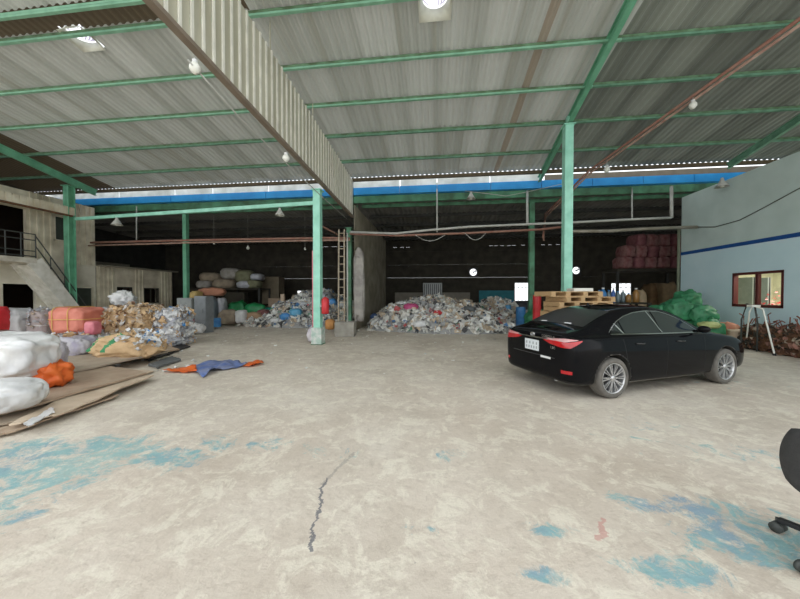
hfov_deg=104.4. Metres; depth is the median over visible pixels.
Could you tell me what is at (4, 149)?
rafter
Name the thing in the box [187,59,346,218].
cable
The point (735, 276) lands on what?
window
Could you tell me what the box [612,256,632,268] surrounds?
bundle
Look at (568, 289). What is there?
sheet
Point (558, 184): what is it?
cable
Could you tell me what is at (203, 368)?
tarpaulin
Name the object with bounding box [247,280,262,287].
sack
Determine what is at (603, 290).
jug
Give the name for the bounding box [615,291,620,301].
jug
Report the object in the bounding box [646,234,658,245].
bundle
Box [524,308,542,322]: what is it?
plastic bag
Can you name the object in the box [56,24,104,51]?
ceiling vent
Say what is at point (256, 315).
sack
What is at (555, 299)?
wooden pallet
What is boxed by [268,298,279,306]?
carton
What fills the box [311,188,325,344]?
steel column
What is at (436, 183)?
rod
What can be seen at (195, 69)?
hanging bulb
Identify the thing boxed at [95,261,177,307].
shed
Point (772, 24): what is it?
purlin
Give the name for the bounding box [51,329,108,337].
bale
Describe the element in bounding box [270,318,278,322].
plastic bag
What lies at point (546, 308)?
wooden pallet
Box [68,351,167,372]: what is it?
cardboard sheet
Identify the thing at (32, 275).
building
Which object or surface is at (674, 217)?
roof purlin
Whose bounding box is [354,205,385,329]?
wall
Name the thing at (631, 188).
rod
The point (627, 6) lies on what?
rafter
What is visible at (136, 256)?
wall
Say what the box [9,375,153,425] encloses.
cardboard sheet
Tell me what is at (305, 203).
tie beam
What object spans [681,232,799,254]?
trim
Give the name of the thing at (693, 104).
hanging bulb
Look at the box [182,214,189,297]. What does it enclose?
steel column
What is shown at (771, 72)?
purlin
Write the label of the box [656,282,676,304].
sack
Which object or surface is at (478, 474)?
floor
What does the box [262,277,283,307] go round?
carton
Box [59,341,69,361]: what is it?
plastic sack
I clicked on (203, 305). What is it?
cabinet
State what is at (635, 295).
jug
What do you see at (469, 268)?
exhaust fan
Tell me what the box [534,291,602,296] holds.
wooden pallet
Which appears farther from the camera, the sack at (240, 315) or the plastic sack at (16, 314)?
the sack at (240, 315)
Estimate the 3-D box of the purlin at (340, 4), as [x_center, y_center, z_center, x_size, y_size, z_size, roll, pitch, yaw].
[-2.441,-6.168,6.620,33.400,0.112,0.071,0,1,7]
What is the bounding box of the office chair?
[768,428,799,571]
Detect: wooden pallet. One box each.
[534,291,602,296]
[543,301,612,306]
[543,306,564,311]
[546,297,615,301]
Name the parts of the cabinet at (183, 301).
door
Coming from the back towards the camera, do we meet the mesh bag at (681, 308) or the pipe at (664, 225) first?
the pipe at (664, 225)
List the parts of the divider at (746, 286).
frame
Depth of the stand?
8.79 m
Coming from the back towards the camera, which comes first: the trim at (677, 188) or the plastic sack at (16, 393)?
the trim at (677, 188)
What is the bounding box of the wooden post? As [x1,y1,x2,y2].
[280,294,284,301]
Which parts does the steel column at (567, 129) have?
cap plate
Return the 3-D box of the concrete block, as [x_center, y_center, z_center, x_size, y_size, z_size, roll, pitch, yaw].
[-2.118,1.137,12.118,0.739,0.557,0.700,0,1,0]
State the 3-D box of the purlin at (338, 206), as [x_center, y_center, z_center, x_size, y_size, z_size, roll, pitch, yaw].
[-10.347,-4.437,15.729,16.800,0.160,0.060,0,1,7]
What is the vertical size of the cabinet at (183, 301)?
1.465 m
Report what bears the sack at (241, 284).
on the storage rack at (191, 289)
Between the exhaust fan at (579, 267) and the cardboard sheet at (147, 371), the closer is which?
the cardboard sheet at (147, 371)
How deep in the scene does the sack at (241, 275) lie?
18.94 m
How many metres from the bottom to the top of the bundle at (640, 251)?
0.606 m
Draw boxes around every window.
[611,283,630,299]
[732,270,783,307]
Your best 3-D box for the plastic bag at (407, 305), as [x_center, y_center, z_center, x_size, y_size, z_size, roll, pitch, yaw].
[0.518,0.390,14.504,0.719,0.444,0.575,0,1,7]
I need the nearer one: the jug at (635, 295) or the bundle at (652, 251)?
the jug at (635, 295)
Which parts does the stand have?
white leg, white leg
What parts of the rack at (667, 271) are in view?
post, post, post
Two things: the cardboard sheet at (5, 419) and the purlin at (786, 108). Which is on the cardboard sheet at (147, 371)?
the cardboard sheet at (5, 419)
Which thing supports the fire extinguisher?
attached to the steel column at (317, 330)
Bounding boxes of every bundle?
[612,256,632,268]
[615,245,635,257]
[626,234,646,246]
[628,256,645,268]
[635,246,646,256]
[640,257,657,268]
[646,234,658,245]
[646,246,659,256]
[656,257,669,267]
[657,234,670,246]
[658,246,670,256]
[668,257,680,267]
[670,234,680,245]
[670,245,680,256]
[737,323,780,352]
[765,323,799,357]
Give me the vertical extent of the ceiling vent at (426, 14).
0.707 m
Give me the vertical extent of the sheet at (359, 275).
3.155 m
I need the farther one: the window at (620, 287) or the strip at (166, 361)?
the window at (620, 287)
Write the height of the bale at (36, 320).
1.302 m
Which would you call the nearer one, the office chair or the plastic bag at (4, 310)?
the office chair
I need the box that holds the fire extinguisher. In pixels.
[320,294,328,313]
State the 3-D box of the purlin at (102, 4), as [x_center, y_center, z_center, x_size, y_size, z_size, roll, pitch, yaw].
[-2.499,-6.235,6.122,33.400,0.112,0.071,0,1,7]
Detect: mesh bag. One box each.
[649,302,663,309]
[663,298,693,320]
[672,289,702,304]
[688,304,719,323]
[692,317,725,334]
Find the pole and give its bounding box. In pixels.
[347,233,348,321]
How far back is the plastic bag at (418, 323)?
13.11 m
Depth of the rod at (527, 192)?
12.73 m
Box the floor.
[0,323,799,598]
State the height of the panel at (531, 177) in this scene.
0.394 m
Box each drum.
[214,318,220,326]
[516,307,525,325]
[533,295,540,318]
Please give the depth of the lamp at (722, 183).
10.39 m
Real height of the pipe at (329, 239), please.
0.111 m
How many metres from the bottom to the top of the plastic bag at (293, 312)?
0.432 m
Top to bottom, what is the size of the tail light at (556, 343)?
0.144 m
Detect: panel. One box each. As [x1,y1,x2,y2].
[48,174,538,199]
[544,166,760,179]
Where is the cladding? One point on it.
(232, 37)
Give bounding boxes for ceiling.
[0,0,799,191]
[95,192,694,244]
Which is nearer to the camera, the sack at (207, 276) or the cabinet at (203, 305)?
the cabinet at (203, 305)
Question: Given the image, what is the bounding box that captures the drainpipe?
[676,229,680,290]
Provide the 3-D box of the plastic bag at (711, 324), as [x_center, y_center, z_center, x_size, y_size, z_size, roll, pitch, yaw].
[9.343,0.763,9.365,0.592,0.208,0.409,0,1,0]
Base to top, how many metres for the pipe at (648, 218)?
0.442 m
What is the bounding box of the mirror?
[692,326,710,332]
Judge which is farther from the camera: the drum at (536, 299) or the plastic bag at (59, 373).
the drum at (536, 299)
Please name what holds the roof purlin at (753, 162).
attached to the rafter at (627, 6)
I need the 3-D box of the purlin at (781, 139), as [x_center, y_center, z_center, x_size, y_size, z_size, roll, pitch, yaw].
[-1.799,-5.423,12.161,33.400,0.112,0.071,0,1,7]
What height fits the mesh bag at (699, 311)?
0.798 m
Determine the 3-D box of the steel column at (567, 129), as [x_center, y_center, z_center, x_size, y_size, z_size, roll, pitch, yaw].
[5.192,-2.096,9.633,0.384,7.120,0.384,0,1,7]
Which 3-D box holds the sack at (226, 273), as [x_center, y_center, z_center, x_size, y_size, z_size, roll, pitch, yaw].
[-10.525,-1.621,19.378,1.190,0.726,0.985,0,1,0]
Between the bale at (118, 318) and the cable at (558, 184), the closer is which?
the bale at (118, 318)
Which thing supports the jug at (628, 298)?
on the workbench
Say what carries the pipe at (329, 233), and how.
attached to the ceiling at (665, 202)
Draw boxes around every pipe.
[88,239,349,245]
[90,237,349,243]
[322,225,342,237]
[350,217,671,234]
[350,226,561,236]
[573,225,697,232]
[670,186,672,217]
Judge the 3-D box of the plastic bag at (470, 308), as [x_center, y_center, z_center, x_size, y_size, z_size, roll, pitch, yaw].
[3.207,0.531,14.652,0.778,0.468,0.646,0,1,7]
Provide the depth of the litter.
8.39 m
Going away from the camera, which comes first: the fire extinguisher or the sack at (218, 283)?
the fire extinguisher
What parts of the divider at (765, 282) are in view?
frame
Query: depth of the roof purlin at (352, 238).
22.35 m
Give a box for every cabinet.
[177,298,193,316]
[194,296,213,332]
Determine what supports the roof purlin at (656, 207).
attached to the ceiling at (665, 202)
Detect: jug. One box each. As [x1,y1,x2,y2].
[601,288,606,296]
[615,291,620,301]
[621,290,625,301]
[625,293,631,301]
[632,288,639,301]
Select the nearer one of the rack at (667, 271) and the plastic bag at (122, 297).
the plastic bag at (122, 297)
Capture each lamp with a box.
[110,218,122,225]
[275,208,284,216]
[467,192,475,199]
[714,178,729,188]
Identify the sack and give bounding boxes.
[0,331,61,378]
[0,377,49,413]
[9,307,31,330]
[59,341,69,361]
[86,327,167,360]
[189,291,202,297]
[196,280,214,287]
[199,272,222,280]
[212,279,236,287]
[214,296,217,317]
[217,297,227,312]
[217,309,236,324]
[220,268,240,279]
[228,300,246,310]
[235,270,253,281]
[235,310,247,323]
[236,281,248,287]
[244,302,264,312]
[246,312,261,319]
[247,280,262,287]
[250,273,264,280]
[257,309,269,314]
[325,319,334,329]
[631,289,646,306]
[640,283,657,306]
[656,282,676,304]
[720,321,739,334]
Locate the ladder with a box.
[338,229,344,321]
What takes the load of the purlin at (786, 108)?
attached to the ceiling at (390, 29)
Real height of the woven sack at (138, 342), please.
0.743 m
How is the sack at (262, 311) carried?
on the heap at (305, 320)
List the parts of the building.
railing, pane, stair railing, pane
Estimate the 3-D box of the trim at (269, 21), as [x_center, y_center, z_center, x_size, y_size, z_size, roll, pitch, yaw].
[-2.746,-5.063,8.091,0.020,2.996,7.220,0,1,7]
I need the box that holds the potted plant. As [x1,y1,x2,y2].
[763,292,780,304]
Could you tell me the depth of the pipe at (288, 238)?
13.87 m
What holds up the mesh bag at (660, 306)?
on the floor
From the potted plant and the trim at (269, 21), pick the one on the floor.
the potted plant
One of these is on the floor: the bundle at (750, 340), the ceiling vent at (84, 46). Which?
the bundle at (750, 340)
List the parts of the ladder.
rail, rail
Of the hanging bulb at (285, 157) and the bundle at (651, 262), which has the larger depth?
the bundle at (651, 262)
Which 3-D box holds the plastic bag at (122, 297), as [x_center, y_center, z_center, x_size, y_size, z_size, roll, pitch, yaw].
[-10.033,-0.064,11.251,0.901,0.574,0.718,0,1,0]
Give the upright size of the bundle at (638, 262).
0.601 m
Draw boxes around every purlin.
[0,0,144,20]
[0,0,416,45]
[0,19,799,95]
[0,67,799,130]
[0,105,799,157]
[0,137,799,180]
[34,159,778,194]
[95,205,357,215]
[95,216,365,225]
[115,225,353,233]
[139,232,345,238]
[159,238,353,243]
[362,193,691,207]
[369,206,681,217]
[375,216,681,226]
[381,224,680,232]
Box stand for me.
[740,303,776,355]
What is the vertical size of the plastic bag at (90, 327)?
0.377 m
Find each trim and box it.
[89,183,717,212]
[142,0,353,217]
[269,21,312,114]
[395,291,513,302]
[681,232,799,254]
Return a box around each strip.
[146,344,189,361]
[148,356,180,368]
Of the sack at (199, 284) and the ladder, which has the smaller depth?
the ladder
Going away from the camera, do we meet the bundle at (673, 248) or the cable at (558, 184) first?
the cable at (558, 184)
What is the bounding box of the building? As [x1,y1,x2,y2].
[0,184,95,309]
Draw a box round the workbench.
[613,302,651,306]
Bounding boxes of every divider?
[738,277,754,303]
[761,277,770,304]
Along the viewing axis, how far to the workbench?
12.22 m
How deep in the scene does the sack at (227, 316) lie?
15.88 m
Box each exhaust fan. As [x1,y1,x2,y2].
[468,267,477,276]
[572,266,580,274]
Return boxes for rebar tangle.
[739,313,799,328]
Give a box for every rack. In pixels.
[190,288,270,305]
[601,268,680,292]
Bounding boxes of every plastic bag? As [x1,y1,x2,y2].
[0,306,9,329]
[33,359,74,387]
[60,335,97,355]
[84,321,101,334]
[107,290,137,304]
[192,322,205,333]
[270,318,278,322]
[279,313,289,319]
[289,308,302,316]
[307,325,311,341]
[311,292,332,301]
[329,298,337,304]
[403,303,418,309]
[413,320,426,327]
[464,306,475,312]
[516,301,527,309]
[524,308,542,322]
[697,321,721,328]
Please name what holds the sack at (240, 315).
on the heap at (305, 320)
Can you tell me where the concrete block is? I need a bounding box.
[335,321,355,336]
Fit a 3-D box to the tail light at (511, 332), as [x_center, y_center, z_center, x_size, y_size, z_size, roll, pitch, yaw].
[2.179,0.656,5.954,0.154,0.144,0.602,0,1,7]
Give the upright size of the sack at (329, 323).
0.461 m
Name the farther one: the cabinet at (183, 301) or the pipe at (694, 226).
the cabinet at (183, 301)
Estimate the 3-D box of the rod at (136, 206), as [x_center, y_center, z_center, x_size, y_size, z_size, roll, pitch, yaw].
[-12.196,-3.540,14.348,0.074,1.568,0.050,0,1,7]
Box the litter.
[113,327,495,373]
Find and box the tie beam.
[75,201,312,220]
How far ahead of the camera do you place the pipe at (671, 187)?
11.60 m
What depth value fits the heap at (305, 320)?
15.78 m
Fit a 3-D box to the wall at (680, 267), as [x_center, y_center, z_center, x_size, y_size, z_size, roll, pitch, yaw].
[17.343,-1.728,15.376,0.100,6.200,9.400,0,1,7]
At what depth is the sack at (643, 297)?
15.61 m
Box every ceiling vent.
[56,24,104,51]
[418,0,451,22]
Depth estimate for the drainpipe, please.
12.64 m
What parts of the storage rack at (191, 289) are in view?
post, post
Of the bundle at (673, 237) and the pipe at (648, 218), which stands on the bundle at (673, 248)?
the bundle at (673, 237)
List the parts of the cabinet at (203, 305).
door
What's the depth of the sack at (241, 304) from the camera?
17.69 m
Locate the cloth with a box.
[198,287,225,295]
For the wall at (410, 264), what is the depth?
21.82 m
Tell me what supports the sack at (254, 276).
on the sack at (252, 283)
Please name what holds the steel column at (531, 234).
on the floor
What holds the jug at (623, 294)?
on the workbench
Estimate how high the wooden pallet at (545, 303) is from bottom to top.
0.140 m
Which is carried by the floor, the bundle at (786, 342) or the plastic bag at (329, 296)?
the bundle at (786, 342)
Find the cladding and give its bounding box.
[157,0,353,214]
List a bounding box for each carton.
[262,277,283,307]
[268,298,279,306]
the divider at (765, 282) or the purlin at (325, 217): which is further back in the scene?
the purlin at (325, 217)
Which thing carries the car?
on the floor
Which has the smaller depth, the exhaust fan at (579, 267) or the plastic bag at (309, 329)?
the plastic bag at (309, 329)
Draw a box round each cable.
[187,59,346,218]
[467,184,560,195]
[715,188,799,226]
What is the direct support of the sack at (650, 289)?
on the floor
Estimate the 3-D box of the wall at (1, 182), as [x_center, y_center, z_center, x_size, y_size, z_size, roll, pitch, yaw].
[-18.918,-4.805,10.829,0.100,3.500,9.500,0,1,7]
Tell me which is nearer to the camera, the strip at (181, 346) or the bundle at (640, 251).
the strip at (181, 346)
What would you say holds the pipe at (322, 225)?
attached to the steel column at (317, 330)
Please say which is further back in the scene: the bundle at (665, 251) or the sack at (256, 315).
the sack at (256, 315)
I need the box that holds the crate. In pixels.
[223,292,247,307]
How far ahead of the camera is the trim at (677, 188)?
13.77 m
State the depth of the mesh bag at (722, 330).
9.42 m
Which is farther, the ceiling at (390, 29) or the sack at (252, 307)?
the sack at (252, 307)
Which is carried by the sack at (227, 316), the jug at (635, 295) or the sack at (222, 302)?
the sack at (222, 302)
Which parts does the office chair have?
leg, backrest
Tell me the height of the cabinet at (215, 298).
1.488 m
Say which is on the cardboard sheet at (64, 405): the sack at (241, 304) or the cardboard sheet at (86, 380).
the cardboard sheet at (86, 380)
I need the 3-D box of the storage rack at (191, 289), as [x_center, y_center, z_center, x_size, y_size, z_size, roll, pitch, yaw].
[-10.762,0.291,19.805,4.329,2.018,1.600,0,1,0]
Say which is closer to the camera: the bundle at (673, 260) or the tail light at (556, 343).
the tail light at (556, 343)
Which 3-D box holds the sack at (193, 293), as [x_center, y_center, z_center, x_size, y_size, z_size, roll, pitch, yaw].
[-10.221,-0.216,15.557,0.424,0.470,0.693,0,1,0]
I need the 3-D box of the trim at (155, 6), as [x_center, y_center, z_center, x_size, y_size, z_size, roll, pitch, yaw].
[-2.664,-3.739,8.254,0.130,0.543,10.504,0,1,7]
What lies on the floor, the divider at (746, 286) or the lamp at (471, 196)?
the divider at (746, 286)
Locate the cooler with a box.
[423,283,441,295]
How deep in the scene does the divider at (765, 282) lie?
10.78 m
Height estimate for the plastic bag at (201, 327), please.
0.443 m
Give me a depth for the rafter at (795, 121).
9.80 m
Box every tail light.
[507,329,521,336]
[544,338,581,348]
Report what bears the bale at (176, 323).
on the floor
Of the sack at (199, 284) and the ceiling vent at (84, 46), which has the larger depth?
the sack at (199, 284)
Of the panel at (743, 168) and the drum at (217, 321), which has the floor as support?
the drum at (217, 321)
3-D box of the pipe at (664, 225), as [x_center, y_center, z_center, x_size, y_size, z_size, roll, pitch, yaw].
[7.949,-4.213,18.542,18.500,0.160,0.060,0,1,7]
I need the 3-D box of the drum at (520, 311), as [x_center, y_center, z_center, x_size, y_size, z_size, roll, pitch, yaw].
[6.130,0.873,15.752,0.475,0.985,0.475,0,1,7]
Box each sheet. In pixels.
[0,365,146,414]
[0,370,153,428]
[0,394,117,435]
[0,401,53,425]
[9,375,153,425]
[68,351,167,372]
[109,345,179,365]
[353,247,364,321]
[567,288,592,290]
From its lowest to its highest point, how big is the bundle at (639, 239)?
0.622 m
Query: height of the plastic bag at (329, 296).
0.738 m
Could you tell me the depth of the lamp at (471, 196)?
13.02 m
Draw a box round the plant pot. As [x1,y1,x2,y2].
[726,329,739,337]
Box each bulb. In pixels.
[189,57,200,74]
[282,152,289,161]
[604,165,609,172]
[688,99,696,108]
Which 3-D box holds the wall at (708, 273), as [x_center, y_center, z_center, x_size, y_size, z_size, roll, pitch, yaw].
[12.622,-1.265,6.809,3.700,5.550,11.278,0,1,7]
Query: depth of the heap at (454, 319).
13.81 m
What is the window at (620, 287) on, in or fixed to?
in the wall at (410, 264)
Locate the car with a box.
[507,303,743,397]
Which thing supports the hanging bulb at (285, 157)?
hanging from the cable at (188, 60)
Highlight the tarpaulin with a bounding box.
[164,359,263,376]
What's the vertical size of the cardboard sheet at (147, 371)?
0.048 m
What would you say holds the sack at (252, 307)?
on the floor
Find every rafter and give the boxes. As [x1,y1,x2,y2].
[0,143,97,195]
[537,0,636,181]
[726,114,799,168]
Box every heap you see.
[236,288,353,327]
[357,292,527,333]
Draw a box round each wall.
[0,181,26,190]
[95,228,165,269]
[165,236,675,309]
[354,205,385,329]
[676,267,680,287]
[680,151,799,328]
[739,273,780,304]
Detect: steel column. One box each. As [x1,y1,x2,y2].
[60,185,77,302]
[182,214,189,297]
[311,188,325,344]
[345,227,352,320]
[528,202,534,311]
[560,115,575,290]
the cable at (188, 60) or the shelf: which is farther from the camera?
the shelf
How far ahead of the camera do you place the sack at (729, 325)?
9.59 m
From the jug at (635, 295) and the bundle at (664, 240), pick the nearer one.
the jug at (635, 295)
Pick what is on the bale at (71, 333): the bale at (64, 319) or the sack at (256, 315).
the bale at (64, 319)
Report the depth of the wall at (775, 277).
11.89 m
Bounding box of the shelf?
[191,288,268,289]
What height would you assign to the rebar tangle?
0.544 m
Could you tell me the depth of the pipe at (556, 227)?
12.63 m
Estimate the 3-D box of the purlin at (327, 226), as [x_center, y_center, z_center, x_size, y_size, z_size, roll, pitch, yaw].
[-9.966,-4.308,19.010,16.800,0.160,0.060,0,1,7]
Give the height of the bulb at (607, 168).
0.495 m
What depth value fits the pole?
12.01 m
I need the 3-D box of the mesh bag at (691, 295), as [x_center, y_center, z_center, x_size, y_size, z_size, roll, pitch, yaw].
[10.188,0.024,11.013,0.785,0.793,0.835,0,1,0]
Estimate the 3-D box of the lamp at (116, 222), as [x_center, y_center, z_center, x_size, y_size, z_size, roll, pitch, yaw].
[-11.425,-3.161,12.510,0.400,0.374,0.400,0,1,7]
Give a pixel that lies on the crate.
(230, 297)
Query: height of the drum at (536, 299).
1.097 m
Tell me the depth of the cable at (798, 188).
9.45 m
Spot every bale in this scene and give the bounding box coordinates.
[21,305,58,333]
[48,306,104,332]
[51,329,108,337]
[100,301,164,334]
[150,304,197,345]
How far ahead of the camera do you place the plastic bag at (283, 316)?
15.31 m
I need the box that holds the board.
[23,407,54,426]
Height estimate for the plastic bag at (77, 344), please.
0.505 m
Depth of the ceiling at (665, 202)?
16.97 m
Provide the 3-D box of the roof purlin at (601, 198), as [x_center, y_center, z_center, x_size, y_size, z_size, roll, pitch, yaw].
[7.384,-4.404,13.671,18.500,0.160,0.060,0,1,7]
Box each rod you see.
[136,206,136,239]
[436,183,437,231]
[526,190,528,222]
[631,188,632,217]
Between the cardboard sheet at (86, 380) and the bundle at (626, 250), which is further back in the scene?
the bundle at (626, 250)
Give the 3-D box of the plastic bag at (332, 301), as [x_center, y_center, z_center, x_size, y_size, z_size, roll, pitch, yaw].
[-3.662,0.140,16.457,0.700,0.422,0.555,0,1,7]
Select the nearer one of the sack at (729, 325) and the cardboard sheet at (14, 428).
the cardboard sheet at (14, 428)
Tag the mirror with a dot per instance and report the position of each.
(704, 329)
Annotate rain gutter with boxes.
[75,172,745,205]
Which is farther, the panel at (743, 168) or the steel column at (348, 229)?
the steel column at (348, 229)
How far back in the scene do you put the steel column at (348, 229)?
13.48 m
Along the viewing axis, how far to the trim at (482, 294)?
21.57 m
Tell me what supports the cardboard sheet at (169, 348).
on the floor
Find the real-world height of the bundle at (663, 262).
0.586 m
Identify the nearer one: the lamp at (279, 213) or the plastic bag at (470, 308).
the lamp at (279, 213)

